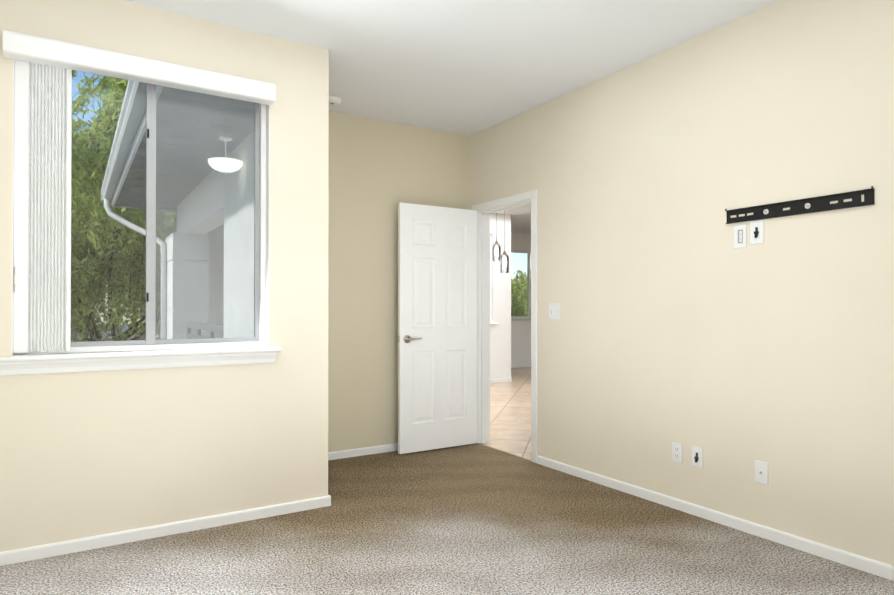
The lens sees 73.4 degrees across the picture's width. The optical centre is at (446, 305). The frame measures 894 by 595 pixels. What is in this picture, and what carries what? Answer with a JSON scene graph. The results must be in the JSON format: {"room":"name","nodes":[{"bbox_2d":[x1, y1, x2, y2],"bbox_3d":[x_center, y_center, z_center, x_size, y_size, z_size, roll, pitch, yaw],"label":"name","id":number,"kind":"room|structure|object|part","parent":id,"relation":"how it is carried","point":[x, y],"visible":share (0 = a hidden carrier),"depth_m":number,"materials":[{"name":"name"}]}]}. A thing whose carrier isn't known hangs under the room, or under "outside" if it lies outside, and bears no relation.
{"room":"empty bedroom","nodes":[
{"label":"empty bedroom","id":0,"kind":"room"},
{"bbox_2d":[0,0,303,551],"bbox_3d":[-1.688,-0.175,3.085,1.900,2.740,0.150,0,0,-32],"label":"wall","id":1,"kind":"structure","parent":0,"point":[88,454],"depth_m":3.12,"materials":[{"name":"beige paint"}]},
{"bbox_2d":[0,30,280,375],"bbox_3d":[-1.539,-0.462,3.121,1.314,1.570,0.220,0,0,-32],"label":"window unit","id":2,"kind":"structure","parent":1,"relation":"in","point":[43,144],"depth_m":3.03,"materials":[{"name":"plastic"}]},
{"bbox_2d":[13,59,71,352],"bbox_3d":[-1.529,-0.490,3.125,1.182,1.426,0.042,0,0,-32],"label":"blind","id":3,"kind":"object","parent":2,"relation":"attached to","point":[42,91],"depth_m":2.87,"materials":[{"name":"white fabric"}]},
{"bbox_3d":[-1.569,-0.502,3.188,1.090,1.375,0.030,0,0,-32],"label":"glass","id":4,"kind":"part","parent":2,"relation":"part of","materials":[{"name":"glass"}]},
{"bbox_2d":[0,495,330,565],"bbox_3d":[-1.499,1.165,3.099,1.887,0.060,0.013,0,0,-32],"label":"baseboard","id":5,"kind":"structure","parent":1,"relation":"attached to","point":[127,536],"depth_m":3.09,"materials":[{"name":"white wood"}]},
{"bbox_2d":[303,44,328,499],"bbox_3d":[-1.094,-0.169,4.071,0.154,2.740,1.190,0,0,-32],"label":"wall","id":6,"kind":"structure","parent":0,"point":[315,275],"depth_m":3.57,"materials":[{"name":"beige paint"}]},
{"bbox_2d":[328,110,467,451],"bbox_3d":[-0.523,-0.162,5.043,1.847,2.740,0.150,0,0,-32],"label":"wall","id":7,"kind":"structure","parent":0,"point":[379,170],"depth_m":4.89,"materials":[{"name":"beige paint"}]},
{"bbox_2d":[328,443,397,459],"bbox_3d":[-0.528,1.177,4.924,1.722,0.060,0.030,0,0,-32],"label":"baseboard","id":8,"kind":"structure","parent":7,"relation":"attached to","point":[334,455],"depth_m":4.83,"materials":[{"name":"white wood"}]},
{"bbox_2d":[0,443,893,594],"bbox_3d":[-0.078,1.219,2.284,3.788,0.060,5.278,0,0,-32],"label":"floor carpet","id":9,"kind":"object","parent":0,"point":[475,519],"visible":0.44,"depth_m":2.92,"materials":[{"name":"brown carpet"}]},
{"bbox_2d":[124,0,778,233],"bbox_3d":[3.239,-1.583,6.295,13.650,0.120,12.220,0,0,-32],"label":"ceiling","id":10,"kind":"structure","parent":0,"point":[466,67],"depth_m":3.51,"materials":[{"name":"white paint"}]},
{"bbox_2d":[329,96,340,105],"bbox_3d":[-0.851,-1.518,4.451,0.132,0.036,0.132,0,0,-32],"label":"smoke detector","id":11,"kind":"object","parent":10,"relation":"attached to","point":[334,100],"visible":0.67,"depth_m":4.41,"materials":[{"name":"plastic"}]},
{"bbox_2d":[492,212,500,260],"bbox_3d":[0.719,-1.077,8.702,0.124,0.860,0.124,0,0,-32],"label":"pendant light","id":12,"kind":"object","parent":10,"relation":"hanging from","point":[496,245],"visible":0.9,"depth_m":8.69,"materials":[{"name":"grey metal"}]},
{"bbox_2d":[500,211,508,272],"bbox_3d":[0.786,-0.980,8.200,0.124,1.060,0.124,0,0,-32],"label":"pendant light","id":13,"kind":"object","parent":10,"relation":"hanging from","point":[504,263],"visible":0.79,"depth_m":8.18,"materials":[{"name":"grey metal"}]},
{"bbox_2d":[490,213,510,378],"bbox_3d":[-0.184,-0.133,9.185,2.830,2.740,0.150,0,0,-32],"label":"wall","id":14,"kind":"structure","parent":0,"point":[500,349],"depth_m":9.76,"materials":[{"name":"white paint"}]},
{"bbox_2d":[490,234,497,324],"bbox_3d":[0.362,-0.431,9.479,0.985,1.460,0.175,0,0,-32],"label":"window","id":15,"kind":"structure","parent":14,"relation":"in","point":[490,282],"depth_m":9.73,"materials":[{"name":"plastic"}]},
{"bbox_3d":[0.331,-0.443,9.528,0.865,1.435,0.060,0,0,-32],"label":"frame","id":16,"kind":"part","parent":15,"relation":"part of","materials":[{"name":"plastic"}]},
{"bbox_2d":[490,378,511,382],"bbox_3d":[-0.135,1.206,9.111,2.843,0.060,0.013,0,0,-32],"label":"baseboard","id":17,"kind":"structure","parent":14,"relation":"attached to","point":[507,379],"depth_m":9.74,"materials":[{"name":"white wood"}]},
{"bbox_2d":[480,367,530,459],"bbox_3d":[4.252,1.260,8.226,9.862,0.060,14.450,0,0,-32],"label":"floor","id":18,"kind":"structure","parent":0,"point":[510,417],"depth_m":6.73,"materials":[{"name":"tile"}]},
{"bbox_2d":[511,232,530,364],"bbox_3d":[2.885,-0.105,13.186,6.920,2.740,0.150,0,0,-32],"label":"wall","id":19,"kind":"structure","parent":0,"point":[520,342],"depth_m":12.23,"materials":[{"name":"white paint"}]},
{"bbox_2d":[511,250,530,319],"bbox_3d":[1.730,-0.421,12.414,1.620,1.420,0.175,0,0,-32],"label":"window","id":20,"kind":"structure","parent":19,"relation":"in","point":[528,289],"depth_m":12.39,"materials":[{"name":"plastic"}]},
{"bbox_2d":[511,364,530,367],"bbox_3d":[2.992,1.234,13.148,6.770,0.060,0.013,0,0,-32],"label":"baseboard","id":21,"kind":"structure","parent":19,"relation":"attached to","point":[523,365],"depth_m":12.21,"materials":[{"name":"white wood"}]},
{"bbox_2d":[468,0,893,565],"bbox_3d":[1.609,-0.174,3.263,0.125,2.740,5.130,0,0,-32],"label":"wall","id":22,"kind":"structure","parent":0,"point":[684,322],"depth_m":3.26,"materials":[{"name":"beige paint"}]},
{"bbox_2d":[398,202,477,453],"bbox_3d":[-0.062,0.181,5.055,0.773,2.030,0.156,0,0,-32],"label":"door","id":23,"kind":"structure","parent":22,"relation":"in","point":[437,331],"depth_m":5.02,"materials":[{"name":"white paint"}]},
{"bbox_2d":[472,189,536,462],"bbox_3d":[0.517,0.158,5.002,0.157,2.099,0.868,0,0,-32],"label":"door frame","id":24,"kind":"structure","parent":22,"relation":"attached to","point":[485,210],"depth_m":5.28,"materials":[{"name":"white wood"}]},
{"bbox_2d":[549,304,559,318],"bbox_3d":[0.792,0.042,4.436,0.010,0.116,0.116,0,0,-32],"label":"switch plate","id":25,"kind":"object","parent":22,"relation":"attached to","point":[554,311],"visible":1,"depth_m":4.43,"materials":[{"name":"plastic"}]},
{"bbox_2d":[672,442,681,462],"bbox_3d":[1.355,0.865,3.534,0.008,0.115,0.070,0,0,-32],"label":"duplex electrical outlet","id":26,"kind":"object","parent":22,"relation":"attached to","point":[676,452],"visible":1,"depth_m":3.53,"materials":[{"name":"plastic"}]},
{"bbox_2d":[692,446,702,467],"bbox_3d":[1.421,0.863,3.417,0.022,0.115,0.070,0,0,-32],"label":"outlet","id":27,"kind":"object","parent":22,"relation":"attached to","point":[697,456],"visible":1,"depth_m":3.41,"materials":[{"name":"plastic"}]},
{"bbox_2d":[537,456,893,580],"bbox_3d":[1.763,1.163,2.877,0.013,0.060,4.028,0,0,-32],"label":"baseboard","id":28,"kind":"structure","parent":22,"relation":"attached to","point":[868,565],"depth_m":3.19,"materials":[{"name":"white wood"}]},
{"bbox_2d":[734,225,746,247],"bbox_3d":[1.565,-0.370,3.207,0.010,0.120,0.072,0,0,-32],"label":"outlet","id":29,"kind":"object","parent":22,"relation":"attached to","point":[740,236],"visible":1,"depth_m":3.20,"materials":[{"name":"plastic"}]},
{"bbox_2d":[750,220,763,244],"bbox_3d":[1.610,-0.383,3.124,0.022,0.122,0.072,0,0,-32],"label":"outlet","id":30,"kind":"object","parent":22,"relation":"attached to","point":[756,232],"visible":1,"depth_m":3.12,"materials":[{"name":"plastic"}]},
{"bbox_2d":[755,460,767,484],"bbox_3d":[1.621,0.863,3.101,0.018,0.115,0.070,0,0,-32],"label":"outlet","id":31,"kind":"object","parent":22,"relation":"attached to","point":[761,472],"visible":1,"depth_m":3.10,"materials":[{"name":"plastic"}]},
{"bbox_2d":[725,186,873,223],"bbox_3d":[1.710,-0.489,2.970,0.015,0.082,0.710,0,0,-32],"label":"rail","id":32,"kind":"object","parent":22,"relation":"attached to","point":[802,206],"visible":1,"depth_m":2.92,"materials":[{"name":"black metal"}]},
{"label":"outside","id":33,"kind":"structure","parent":0,"visible":0},
{"bbox_2d":[73,324,158,338],"bbox_3d":[-31.916,4.675,50.710,300.000,0.300,280.000,0,0,-32],"label":"ground","id":34,"kind":"structure","parent":33,"point":[108,332],"depth_m":106.24,"materials":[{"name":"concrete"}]},
{"bbox_2d":[20,335,160,354],"bbox_3d":[-14.481,3.183,41.733,100.540,2.560,0.550,0,0,-32],"label":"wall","id":35,"kind":"structure","parent":34,"relation":"on","point":[111,339],"depth_m":37.50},
{"bbox_2d":[71,70,176,341],"bbox_3d":[-7.227,-0.392,12.919,10.599,9.320,10.875,0,0,-32],"label":"tree","id":36,"kind":"object","parent":34,"relation":"on","point":[83,248],"depth_m":10.47,"materials":[{"name":"green plant"}]},
{"bbox_2d":[165,233,208,338],"bbox_3d":[-3.210,1.685,7.382,0.400,5.079,0.650,0,0,-32],"label":"pillar","id":37,"kind":"structure","parent":34,"relation":"on","point":[197,255],"depth_m":7.12,"materials":[{"name":"white paint"}]},
{"bbox_2d":[177,169,223,233],"bbox_3d":[-2.610,-1.072,6.520,0.220,0.420,2.780,0,0,-32],"label":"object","id":38,"kind":"object","parent":37,"relation":"on","point":[191,196],"depth_m":6.22,"materials":[{"name":"white paint"}]},
{"bbox_2d":[206,225,223,337],"bbox_3d":[-2.574,1.228,7.961,1.290,6.000,0.150,0,0,-32],"label":"wall","id":39,"kind":"structure","parent":34,"relation":"on","point":[212,235],"depth_m":7.64,"materials":[{"name":"white paint"}]},
{"bbox_2d":[101,80,254,338],"bbox_3d":[-1.279,0.543,6.482,4.093,6.750,5.140,0,0,-32],"label":"roof eave","id":40,"kind":"object","parent":39,"relation":"attached to","point":[113,158],"depth_m":4.96,"materials":[{"name":"painted wood"},{"name":"metal"}]},
{"bbox_2d":[208,136,242,173],"bbox_3d":[-1.702,-1.153,4.611,0.254,0.285,0.254,0,0,-32],"label":"ceiling lamp","id":41,"kind":"object","parent":40,"relation":"hanging from","point":[224,163],"depth_m":4.54,"materials":[{"name":"white glass"}]},
{"bbox_2d":[223,129,254,337],"bbox_3d":[-1.395,1.454,4.497,0.150,5.500,1.910,0,0,-32],"label":"wall","id":42,"kind":"structure","parent":34,"relation":"on","point":[230,254],"depth_m":4.76,"materials":[{"name":"paint"}]},
{"bbox_2d":[511,270,530,315],"bbox_3d":[1.021,1.448,18.398,7.619,5.714,6.485,0,0,-32],"label":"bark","id":43,"kind":"object","parent":34,"relation":"on","point":[520,295],"depth_m":17.57,"materials":[{"name":"green plant"}]},
{"bbox_2d":[511,269,530,315],"bbox_3d":[0.998,1.108,18.423,7.746,5.083,6.484,0,0,-32],"label":"tree","id":44,"kind":"object","parent":43,"relation":"attached to","point":[516,294],"depth_m":17.66,"materials":[{"name":"green plant"}]},
{"bbox_3d":[-1.972,1.405,6.755,1.570,0.330,2.530,0,0,-32],"label":"floor","id":45,"kind":"structure","parent":33,"visible":0},
{"bbox_2d":[186,322,223,338],"bbox_3d":[-2.497,0.711,6.195,0.040,1.050,2.170,0,0,-32],"label":"balcony railing","id":46,"kind":"object","parent":45,"relation":"on","point":[200,325],"depth_m":6.37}
]}

